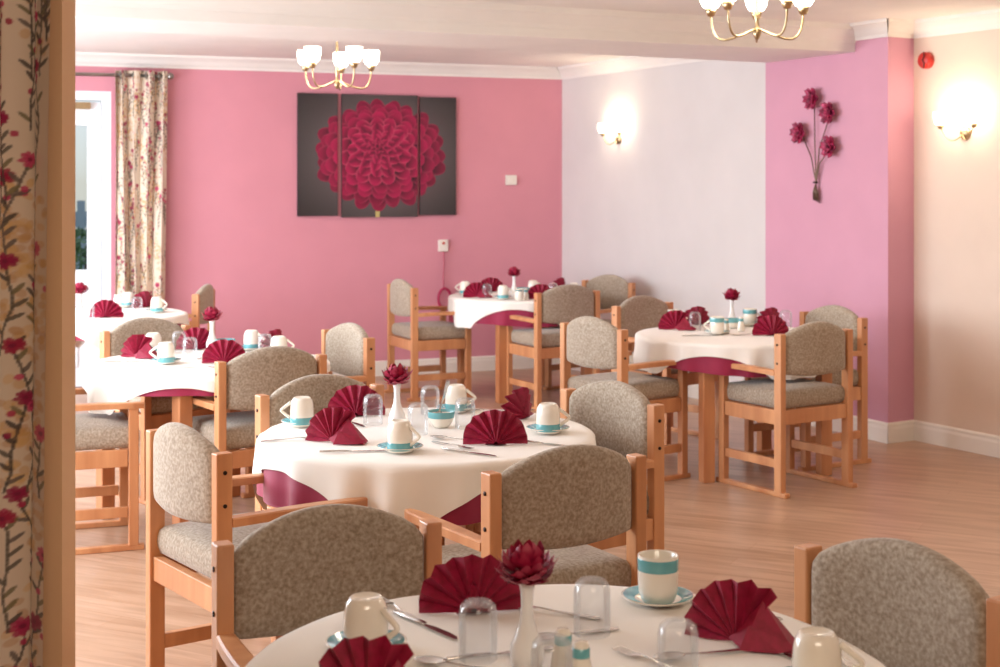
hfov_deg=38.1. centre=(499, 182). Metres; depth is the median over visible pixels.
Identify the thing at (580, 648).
shaker
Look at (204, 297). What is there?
armchair
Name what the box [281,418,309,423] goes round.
saucer
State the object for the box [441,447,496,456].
knife
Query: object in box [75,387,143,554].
armchair
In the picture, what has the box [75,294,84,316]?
bud vase
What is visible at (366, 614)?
mug
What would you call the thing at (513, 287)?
bud vase
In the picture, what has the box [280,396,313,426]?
mug
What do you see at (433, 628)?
knife
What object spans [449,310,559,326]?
undercloth
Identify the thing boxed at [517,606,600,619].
fork
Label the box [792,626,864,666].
mug
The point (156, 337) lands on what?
mug
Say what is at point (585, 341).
armchair
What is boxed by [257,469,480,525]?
undercloth
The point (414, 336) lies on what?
armchair
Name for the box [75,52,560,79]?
trim
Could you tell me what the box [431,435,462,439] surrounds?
spoon
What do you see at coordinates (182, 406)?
dining table
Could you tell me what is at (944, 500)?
floor
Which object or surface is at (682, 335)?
knife
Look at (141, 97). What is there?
curtain
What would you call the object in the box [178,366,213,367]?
fork
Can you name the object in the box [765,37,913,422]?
wall pier
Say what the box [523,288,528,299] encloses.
shaker
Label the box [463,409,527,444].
napkin
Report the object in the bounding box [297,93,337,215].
canvas panel
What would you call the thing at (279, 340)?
mug
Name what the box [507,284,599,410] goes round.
armchair
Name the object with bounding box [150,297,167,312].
mug
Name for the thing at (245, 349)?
saucer
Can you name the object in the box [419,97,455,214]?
canvas panel
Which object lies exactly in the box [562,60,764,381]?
wall
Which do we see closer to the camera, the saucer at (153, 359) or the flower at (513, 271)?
the saucer at (153, 359)
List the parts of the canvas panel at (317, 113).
stretcher frame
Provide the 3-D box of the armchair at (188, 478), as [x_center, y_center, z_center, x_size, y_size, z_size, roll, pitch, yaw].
[-0.766,1.158,4.459,0.530,0.884,0.554,0,0,-36]
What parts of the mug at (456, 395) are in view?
handle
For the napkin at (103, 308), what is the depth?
9.18 m
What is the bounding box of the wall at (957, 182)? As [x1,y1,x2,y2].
[914,29,999,435]
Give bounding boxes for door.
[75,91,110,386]
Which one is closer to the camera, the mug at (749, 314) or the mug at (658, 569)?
the mug at (658, 569)
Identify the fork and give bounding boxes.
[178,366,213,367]
[260,437,305,441]
[382,596,426,623]
[431,441,472,448]
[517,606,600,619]
[612,645,671,666]
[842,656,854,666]
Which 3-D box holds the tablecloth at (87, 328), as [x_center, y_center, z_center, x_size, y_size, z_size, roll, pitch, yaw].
[-2.630,0.999,9.477,1.164,0.290,1.163,0,0,0]
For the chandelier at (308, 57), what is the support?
hanging from the ceiling
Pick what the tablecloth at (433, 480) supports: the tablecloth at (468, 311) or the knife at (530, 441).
the knife at (530, 441)
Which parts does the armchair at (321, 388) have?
leg, backrest, leg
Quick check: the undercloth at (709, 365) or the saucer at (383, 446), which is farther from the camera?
the undercloth at (709, 365)
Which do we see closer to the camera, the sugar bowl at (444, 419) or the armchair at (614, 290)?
the sugar bowl at (444, 419)
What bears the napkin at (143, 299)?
on the tablecloth at (87, 328)
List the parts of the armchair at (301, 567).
leg, armrest, backrest, leg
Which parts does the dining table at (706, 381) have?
leg, leg, leg, leg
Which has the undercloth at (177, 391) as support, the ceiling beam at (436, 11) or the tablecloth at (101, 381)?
the tablecloth at (101, 381)
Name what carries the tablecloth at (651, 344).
on the undercloth at (709, 365)
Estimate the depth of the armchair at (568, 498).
3.96 m
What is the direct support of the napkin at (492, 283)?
on the tablecloth at (468, 311)
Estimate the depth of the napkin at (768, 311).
8.61 m
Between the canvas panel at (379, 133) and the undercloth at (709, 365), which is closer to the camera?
the undercloth at (709, 365)
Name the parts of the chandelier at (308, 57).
lamp shade, lamp shade, arm, arm, stem, arm, lamp shade, arm, lamp shade, arm, lamp shade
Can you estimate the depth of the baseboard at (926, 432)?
8.71 m
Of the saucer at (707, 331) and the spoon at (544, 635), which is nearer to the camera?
the spoon at (544, 635)
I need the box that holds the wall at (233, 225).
[75,66,561,360]
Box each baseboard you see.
[332,355,559,375]
[571,367,887,443]
[888,420,913,443]
[914,420,999,457]
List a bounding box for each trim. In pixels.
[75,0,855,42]
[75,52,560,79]
[558,18,887,79]
[888,18,914,38]
[914,9,999,38]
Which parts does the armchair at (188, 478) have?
leg, seat frame, backrest, seat, leg, armrest, leg, armrest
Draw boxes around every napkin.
[89,300,123,317]
[120,334,156,358]
[130,291,152,307]
[176,327,209,349]
[202,339,244,362]
[261,329,281,347]
[305,407,367,444]
[318,635,413,666]
[328,385,384,415]
[419,554,520,613]
[463,282,492,297]
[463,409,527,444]
[481,277,502,291]
[501,387,533,419]
[528,284,550,298]
[551,277,564,287]
[658,310,696,329]
[684,579,794,653]
[685,306,709,324]
[752,315,788,335]
[756,307,779,318]
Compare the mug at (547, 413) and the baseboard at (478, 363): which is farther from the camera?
the baseboard at (478, 363)
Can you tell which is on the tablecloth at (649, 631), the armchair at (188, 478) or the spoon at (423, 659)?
the spoon at (423, 659)
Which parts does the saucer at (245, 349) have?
dish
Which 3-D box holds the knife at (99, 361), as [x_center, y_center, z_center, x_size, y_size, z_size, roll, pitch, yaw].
[-1.796,0.848,6.906,0.218,0.008,0.018,0,0,-10]
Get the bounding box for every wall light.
[598,122,624,144]
[933,110,980,140]
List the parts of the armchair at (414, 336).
leg, backrest, leg, seat frame, seat, armrest, armrest, leg, leg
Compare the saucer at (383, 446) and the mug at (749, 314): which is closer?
the saucer at (383, 446)
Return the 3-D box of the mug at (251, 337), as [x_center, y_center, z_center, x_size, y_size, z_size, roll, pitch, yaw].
[-1.246,0.797,7.372,0.120,0.098,0.083,0,0,20]
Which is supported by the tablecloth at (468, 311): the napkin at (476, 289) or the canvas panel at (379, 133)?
the napkin at (476, 289)
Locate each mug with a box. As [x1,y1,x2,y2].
[122,292,134,306]
[146,332,161,350]
[149,342,174,363]
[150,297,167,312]
[243,330,264,347]
[271,335,294,347]
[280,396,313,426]
[343,592,399,639]
[387,419,420,452]
[445,384,476,412]
[455,281,469,293]
[497,285,513,298]
[528,280,539,288]
[536,402,570,433]
[637,549,678,606]
[703,316,724,334]
[743,308,759,323]
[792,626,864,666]
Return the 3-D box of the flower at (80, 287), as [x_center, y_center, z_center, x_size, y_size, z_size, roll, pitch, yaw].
[-2.673,0.687,9.223,0.112,0.120,0.114,0,0,32]
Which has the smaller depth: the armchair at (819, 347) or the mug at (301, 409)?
the mug at (301, 409)
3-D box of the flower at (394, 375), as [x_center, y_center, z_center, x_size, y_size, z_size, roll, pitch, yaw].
[-0.360,0.687,5.067,0.114,0.120,0.112,0,0,16]
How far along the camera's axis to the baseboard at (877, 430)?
9.05 m
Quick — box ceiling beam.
[75,5,854,62]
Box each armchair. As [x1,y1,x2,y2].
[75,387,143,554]
[100,317,213,504]
[146,422,367,666]
[188,284,214,332]
[193,346,326,468]
[212,504,441,666]
[241,322,374,497]
[255,374,444,545]
[384,279,471,401]
[404,444,646,586]
[467,380,663,549]
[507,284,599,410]
[543,274,635,389]
[560,316,690,481]
[611,295,717,444]
[716,321,856,498]
[744,305,871,470]
[794,538,999,666]
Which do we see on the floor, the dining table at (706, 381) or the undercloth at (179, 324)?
the dining table at (706, 381)
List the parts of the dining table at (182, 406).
leg, leg, leg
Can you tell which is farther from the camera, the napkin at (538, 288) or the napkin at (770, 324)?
the napkin at (538, 288)
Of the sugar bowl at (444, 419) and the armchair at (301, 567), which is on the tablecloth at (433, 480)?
the sugar bowl at (444, 419)
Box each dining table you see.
[96,396,240,523]
[457,325,591,403]
[647,371,831,482]
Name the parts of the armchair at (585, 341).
leg, backrest, leg, seat, armrest, seat frame, leg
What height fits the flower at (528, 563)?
0.120 m
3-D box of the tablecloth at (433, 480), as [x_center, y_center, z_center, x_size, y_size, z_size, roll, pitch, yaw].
[-0.249,0.999,4.969,1.178,0.290,1.202,0,0,0]
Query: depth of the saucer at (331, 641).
2.66 m
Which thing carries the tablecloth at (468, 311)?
on the undercloth at (502, 318)
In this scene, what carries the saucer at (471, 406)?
on the tablecloth at (433, 480)
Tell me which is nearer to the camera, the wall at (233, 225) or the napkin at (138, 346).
the napkin at (138, 346)
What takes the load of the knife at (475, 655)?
on the tablecloth at (649, 631)
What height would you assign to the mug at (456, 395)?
0.098 m
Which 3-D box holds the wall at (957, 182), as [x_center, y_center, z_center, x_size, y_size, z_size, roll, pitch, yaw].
[4.129,0.300,6.469,0.160,2.600,6.000,0,0,-30]
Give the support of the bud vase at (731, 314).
on the tablecloth at (651, 344)
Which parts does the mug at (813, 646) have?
handle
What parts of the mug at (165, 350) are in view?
handle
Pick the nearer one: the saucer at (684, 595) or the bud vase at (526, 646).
the bud vase at (526, 646)
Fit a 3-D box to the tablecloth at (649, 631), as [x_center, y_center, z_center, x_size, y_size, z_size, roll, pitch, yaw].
[0.116,1.032,2.528,1.190,0.356,1.180,0,0,0]
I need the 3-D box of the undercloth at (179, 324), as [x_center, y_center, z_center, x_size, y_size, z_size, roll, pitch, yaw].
[-2.628,0.922,9.481,1.136,0.132,1.141,0,0,28]
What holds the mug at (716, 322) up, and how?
on the saucer at (707, 331)
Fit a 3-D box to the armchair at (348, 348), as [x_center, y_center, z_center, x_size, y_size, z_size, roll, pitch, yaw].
[-0.957,1.158,7.306,0.530,0.884,0.554,0,0,-33]
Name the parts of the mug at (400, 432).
handle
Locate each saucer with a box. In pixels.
[150,357,181,361]
[242,345,262,350]
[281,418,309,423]
[325,629,406,647]
[377,442,422,450]
[436,404,475,409]
[526,424,569,430]
[621,585,694,606]
[704,330,729,334]
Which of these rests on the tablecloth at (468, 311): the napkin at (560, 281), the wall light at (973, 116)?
the napkin at (560, 281)
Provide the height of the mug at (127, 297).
0.098 m
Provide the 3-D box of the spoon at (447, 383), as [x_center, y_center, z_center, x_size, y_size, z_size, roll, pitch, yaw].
[-0.207,0.769,5.072,0.037,0.167,0.096,0,0,-22]
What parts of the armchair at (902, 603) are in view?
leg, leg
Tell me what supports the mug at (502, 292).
on the tablecloth at (468, 311)
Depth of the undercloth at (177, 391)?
6.36 m
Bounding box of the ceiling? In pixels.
[75,0,999,66]
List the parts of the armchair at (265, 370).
armrest, leg, seat, seat frame, backrest, leg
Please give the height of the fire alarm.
0.104 m
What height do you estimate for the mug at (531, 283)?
0.098 m
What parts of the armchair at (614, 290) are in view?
leg, leg, armrest, backrest, leg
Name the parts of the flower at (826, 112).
stem, stem, stem, stem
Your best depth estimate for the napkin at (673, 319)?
8.43 m
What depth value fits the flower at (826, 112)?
9.48 m
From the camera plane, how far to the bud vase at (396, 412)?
5.05 m
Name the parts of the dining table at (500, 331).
leg, leg, leg, leg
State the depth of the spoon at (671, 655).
2.61 m
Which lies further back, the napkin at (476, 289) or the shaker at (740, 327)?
the napkin at (476, 289)
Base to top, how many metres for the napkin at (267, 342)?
0.114 m
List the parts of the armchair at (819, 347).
leg, armrest, leg, seat frame, seat, leg, backrest, leg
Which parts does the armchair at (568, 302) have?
leg, armrest, seat frame, seat, leg, backrest, leg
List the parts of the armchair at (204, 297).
leg, backrest, leg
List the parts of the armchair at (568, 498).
armrest, leg, seat, backrest, leg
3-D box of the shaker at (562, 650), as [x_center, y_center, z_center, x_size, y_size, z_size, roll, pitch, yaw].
[0.109,0.811,2.507,0.043,0.083,0.043,0,0,0]
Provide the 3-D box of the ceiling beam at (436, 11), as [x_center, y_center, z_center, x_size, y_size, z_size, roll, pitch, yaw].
[-1.259,-0.943,7.549,7.782,0.115,0.075,0,0,-25]
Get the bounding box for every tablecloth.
[75,307,188,349]
[81,349,329,414]
[245,584,884,666]
[252,408,595,518]
[448,290,559,327]
[633,325,816,379]
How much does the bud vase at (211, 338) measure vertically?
0.154 m
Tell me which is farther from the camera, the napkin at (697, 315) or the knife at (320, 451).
the napkin at (697, 315)
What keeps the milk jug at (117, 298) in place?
on the saucer
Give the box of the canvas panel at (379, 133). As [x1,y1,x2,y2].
[341,94,417,216]
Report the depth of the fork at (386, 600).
2.88 m
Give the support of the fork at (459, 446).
on the tablecloth at (433, 480)
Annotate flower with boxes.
[75,282,89,293]
[202,306,222,320]
[382,363,412,384]
[494,539,558,584]
[507,266,520,275]
[722,288,739,299]
[789,88,835,202]
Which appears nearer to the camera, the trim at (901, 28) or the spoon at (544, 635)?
the spoon at (544, 635)
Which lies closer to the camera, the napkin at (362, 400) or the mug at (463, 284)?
the napkin at (362, 400)
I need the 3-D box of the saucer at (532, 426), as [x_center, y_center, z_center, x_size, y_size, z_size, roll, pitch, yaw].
[0.164,0.843,4.963,0.149,0.019,0.149,0,0,0]
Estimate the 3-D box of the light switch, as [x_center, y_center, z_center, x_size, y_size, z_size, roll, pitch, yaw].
[0.096,-0.026,12.441,0.100,0.085,0.028,0,0,-21]
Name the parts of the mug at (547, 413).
handle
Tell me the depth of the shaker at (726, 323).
8.22 m
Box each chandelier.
[297,42,378,89]
[700,0,813,42]
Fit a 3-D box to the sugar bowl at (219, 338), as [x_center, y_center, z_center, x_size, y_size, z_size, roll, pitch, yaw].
[-1.400,0.824,7.395,0.100,0.056,0.100,0,0,0]
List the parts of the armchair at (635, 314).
leg, armrest, backrest, seat, leg, leg, seat frame, leg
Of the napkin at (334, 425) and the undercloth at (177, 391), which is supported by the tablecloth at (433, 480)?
the napkin at (334, 425)
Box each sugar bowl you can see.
[215,338,234,340]
[427,409,454,427]
[727,318,737,327]
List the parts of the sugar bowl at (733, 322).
dish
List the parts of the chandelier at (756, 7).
lamp shade, arm, arm, lamp shade, stem, arm, arm, lamp shade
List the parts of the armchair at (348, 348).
leg, leg, backrest, armrest, leg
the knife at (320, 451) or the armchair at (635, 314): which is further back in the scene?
the armchair at (635, 314)
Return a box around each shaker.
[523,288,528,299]
[551,627,571,666]
[570,640,591,666]
[724,318,729,332]
[737,317,744,330]
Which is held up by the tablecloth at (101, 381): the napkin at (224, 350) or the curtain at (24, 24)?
the napkin at (224, 350)
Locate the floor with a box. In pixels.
[75,368,999,666]
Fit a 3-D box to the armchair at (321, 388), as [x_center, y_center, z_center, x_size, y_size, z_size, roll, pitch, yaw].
[-0.548,1.158,5.238,0.554,0.884,0.530,0,0,-35]
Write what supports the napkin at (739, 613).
on the tablecloth at (649, 631)
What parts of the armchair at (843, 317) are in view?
leg, leg, seat, leg, backrest, seat frame, armrest, leg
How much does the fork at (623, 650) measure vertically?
0.007 m
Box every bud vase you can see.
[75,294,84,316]
[206,320,216,347]
[388,384,405,421]
[509,584,544,666]
[510,276,516,295]
[727,300,735,317]
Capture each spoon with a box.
[414,656,477,666]
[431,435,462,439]
[436,381,449,412]
[539,627,618,639]
[653,648,743,659]
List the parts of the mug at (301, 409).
handle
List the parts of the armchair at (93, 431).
armrest, seat frame, seat, armrest, leg, leg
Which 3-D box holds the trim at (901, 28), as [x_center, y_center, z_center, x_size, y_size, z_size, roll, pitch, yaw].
[2.467,-0.950,8.911,0.327,0.100,0.100,0,0,-32]
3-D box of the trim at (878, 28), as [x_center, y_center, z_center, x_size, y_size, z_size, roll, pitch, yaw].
[1.441,-0.950,10.708,0.100,0.100,4.244,0,0,-26]
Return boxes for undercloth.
[75,323,184,340]
[136,373,327,396]
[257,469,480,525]
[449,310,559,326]
[667,357,768,377]
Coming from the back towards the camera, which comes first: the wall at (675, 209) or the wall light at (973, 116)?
the wall at (675, 209)
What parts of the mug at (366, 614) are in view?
handle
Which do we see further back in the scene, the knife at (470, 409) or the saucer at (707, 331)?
the saucer at (707, 331)
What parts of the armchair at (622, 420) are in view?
leg, seat frame, leg, backrest, seat, armrest, leg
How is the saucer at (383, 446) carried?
on the tablecloth at (433, 480)
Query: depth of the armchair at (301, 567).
3.18 m
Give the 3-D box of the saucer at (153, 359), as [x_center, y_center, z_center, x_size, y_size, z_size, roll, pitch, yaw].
[-1.581,0.843,6.866,0.149,0.019,0.149,0,0,0]
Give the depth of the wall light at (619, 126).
11.75 m
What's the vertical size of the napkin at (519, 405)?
0.114 m
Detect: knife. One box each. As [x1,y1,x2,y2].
[99,361,139,361]
[319,450,385,452]
[393,610,457,639]
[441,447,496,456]
[444,646,553,660]
[467,409,503,410]
[528,440,564,445]
[682,335,718,335]
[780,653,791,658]
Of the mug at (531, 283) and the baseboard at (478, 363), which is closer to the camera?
the mug at (531, 283)
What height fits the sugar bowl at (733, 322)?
0.056 m
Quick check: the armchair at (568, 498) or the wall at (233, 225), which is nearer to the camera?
the armchair at (568, 498)
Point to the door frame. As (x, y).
(59, 436)
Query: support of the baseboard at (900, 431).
attached to the wall pier
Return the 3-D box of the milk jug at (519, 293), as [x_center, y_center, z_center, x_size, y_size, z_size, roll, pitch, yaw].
[0.138,0.810,10.519,0.070,0.085,0.079,0,0,31]
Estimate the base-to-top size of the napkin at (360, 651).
0.114 m
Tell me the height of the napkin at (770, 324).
0.114 m
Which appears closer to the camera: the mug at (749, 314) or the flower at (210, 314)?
the flower at (210, 314)
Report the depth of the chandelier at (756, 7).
6.76 m
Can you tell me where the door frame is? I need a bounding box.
[43,0,74,666]
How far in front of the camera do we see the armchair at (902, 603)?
2.89 m
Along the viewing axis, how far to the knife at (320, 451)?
4.59 m
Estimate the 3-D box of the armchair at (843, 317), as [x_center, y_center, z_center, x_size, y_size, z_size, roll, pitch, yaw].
[1.768,1.158,8.383,0.530,0.884,0.554,0,0,-31]
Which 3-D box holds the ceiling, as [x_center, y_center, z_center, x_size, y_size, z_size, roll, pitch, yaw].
[0.000,-1.050,5.150,12.400,0.100,16.100,0,0,0]
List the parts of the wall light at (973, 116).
lamp shade, arm, wall plate, arm, lamp shade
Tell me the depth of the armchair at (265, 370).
6.31 m
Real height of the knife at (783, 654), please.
0.008 m
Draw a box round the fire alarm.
[918,52,933,68]
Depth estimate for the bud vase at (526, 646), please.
2.53 m
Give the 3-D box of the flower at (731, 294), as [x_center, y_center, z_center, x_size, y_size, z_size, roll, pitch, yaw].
[1.389,0.687,8.696,0.112,0.120,0.114,0,0,-42]
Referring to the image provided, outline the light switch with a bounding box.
[505,175,516,184]
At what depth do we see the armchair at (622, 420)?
5.13 m
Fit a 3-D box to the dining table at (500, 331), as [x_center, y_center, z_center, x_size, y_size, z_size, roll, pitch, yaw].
[0.180,1.229,11.020,1.080,0.742,1.080,0,0,-25]
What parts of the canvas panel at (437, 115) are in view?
stretcher frame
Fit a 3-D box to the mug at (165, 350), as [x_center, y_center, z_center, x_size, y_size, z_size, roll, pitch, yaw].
[-1.583,0.797,6.824,0.110,0.098,0.083,0,0,20]
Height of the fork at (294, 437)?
0.007 m
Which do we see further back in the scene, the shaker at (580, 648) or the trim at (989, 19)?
the trim at (989, 19)
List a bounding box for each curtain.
[0,0,49,666]
[75,70,173,306]
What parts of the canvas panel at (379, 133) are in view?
stretcher frame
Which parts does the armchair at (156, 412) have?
leg, leg, backrest, seat frame, seat, leg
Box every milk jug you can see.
[113,295,121,304]
[512,288,523,300]
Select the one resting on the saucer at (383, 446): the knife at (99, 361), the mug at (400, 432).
the mug at (400, 432)
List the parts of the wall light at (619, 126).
lamp shade, wall plate, lamp shade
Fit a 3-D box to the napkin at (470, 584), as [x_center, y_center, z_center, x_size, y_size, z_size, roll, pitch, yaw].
[-0.056,0.795,2.891,0.214,0.114,0.076,0,0,-8]
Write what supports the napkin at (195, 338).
on the tablecloth at (101, 381)
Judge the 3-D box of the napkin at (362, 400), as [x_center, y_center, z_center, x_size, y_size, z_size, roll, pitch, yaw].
[-0.527,0.795,5.318,0.214,0.114,0.076,0,0,-5]

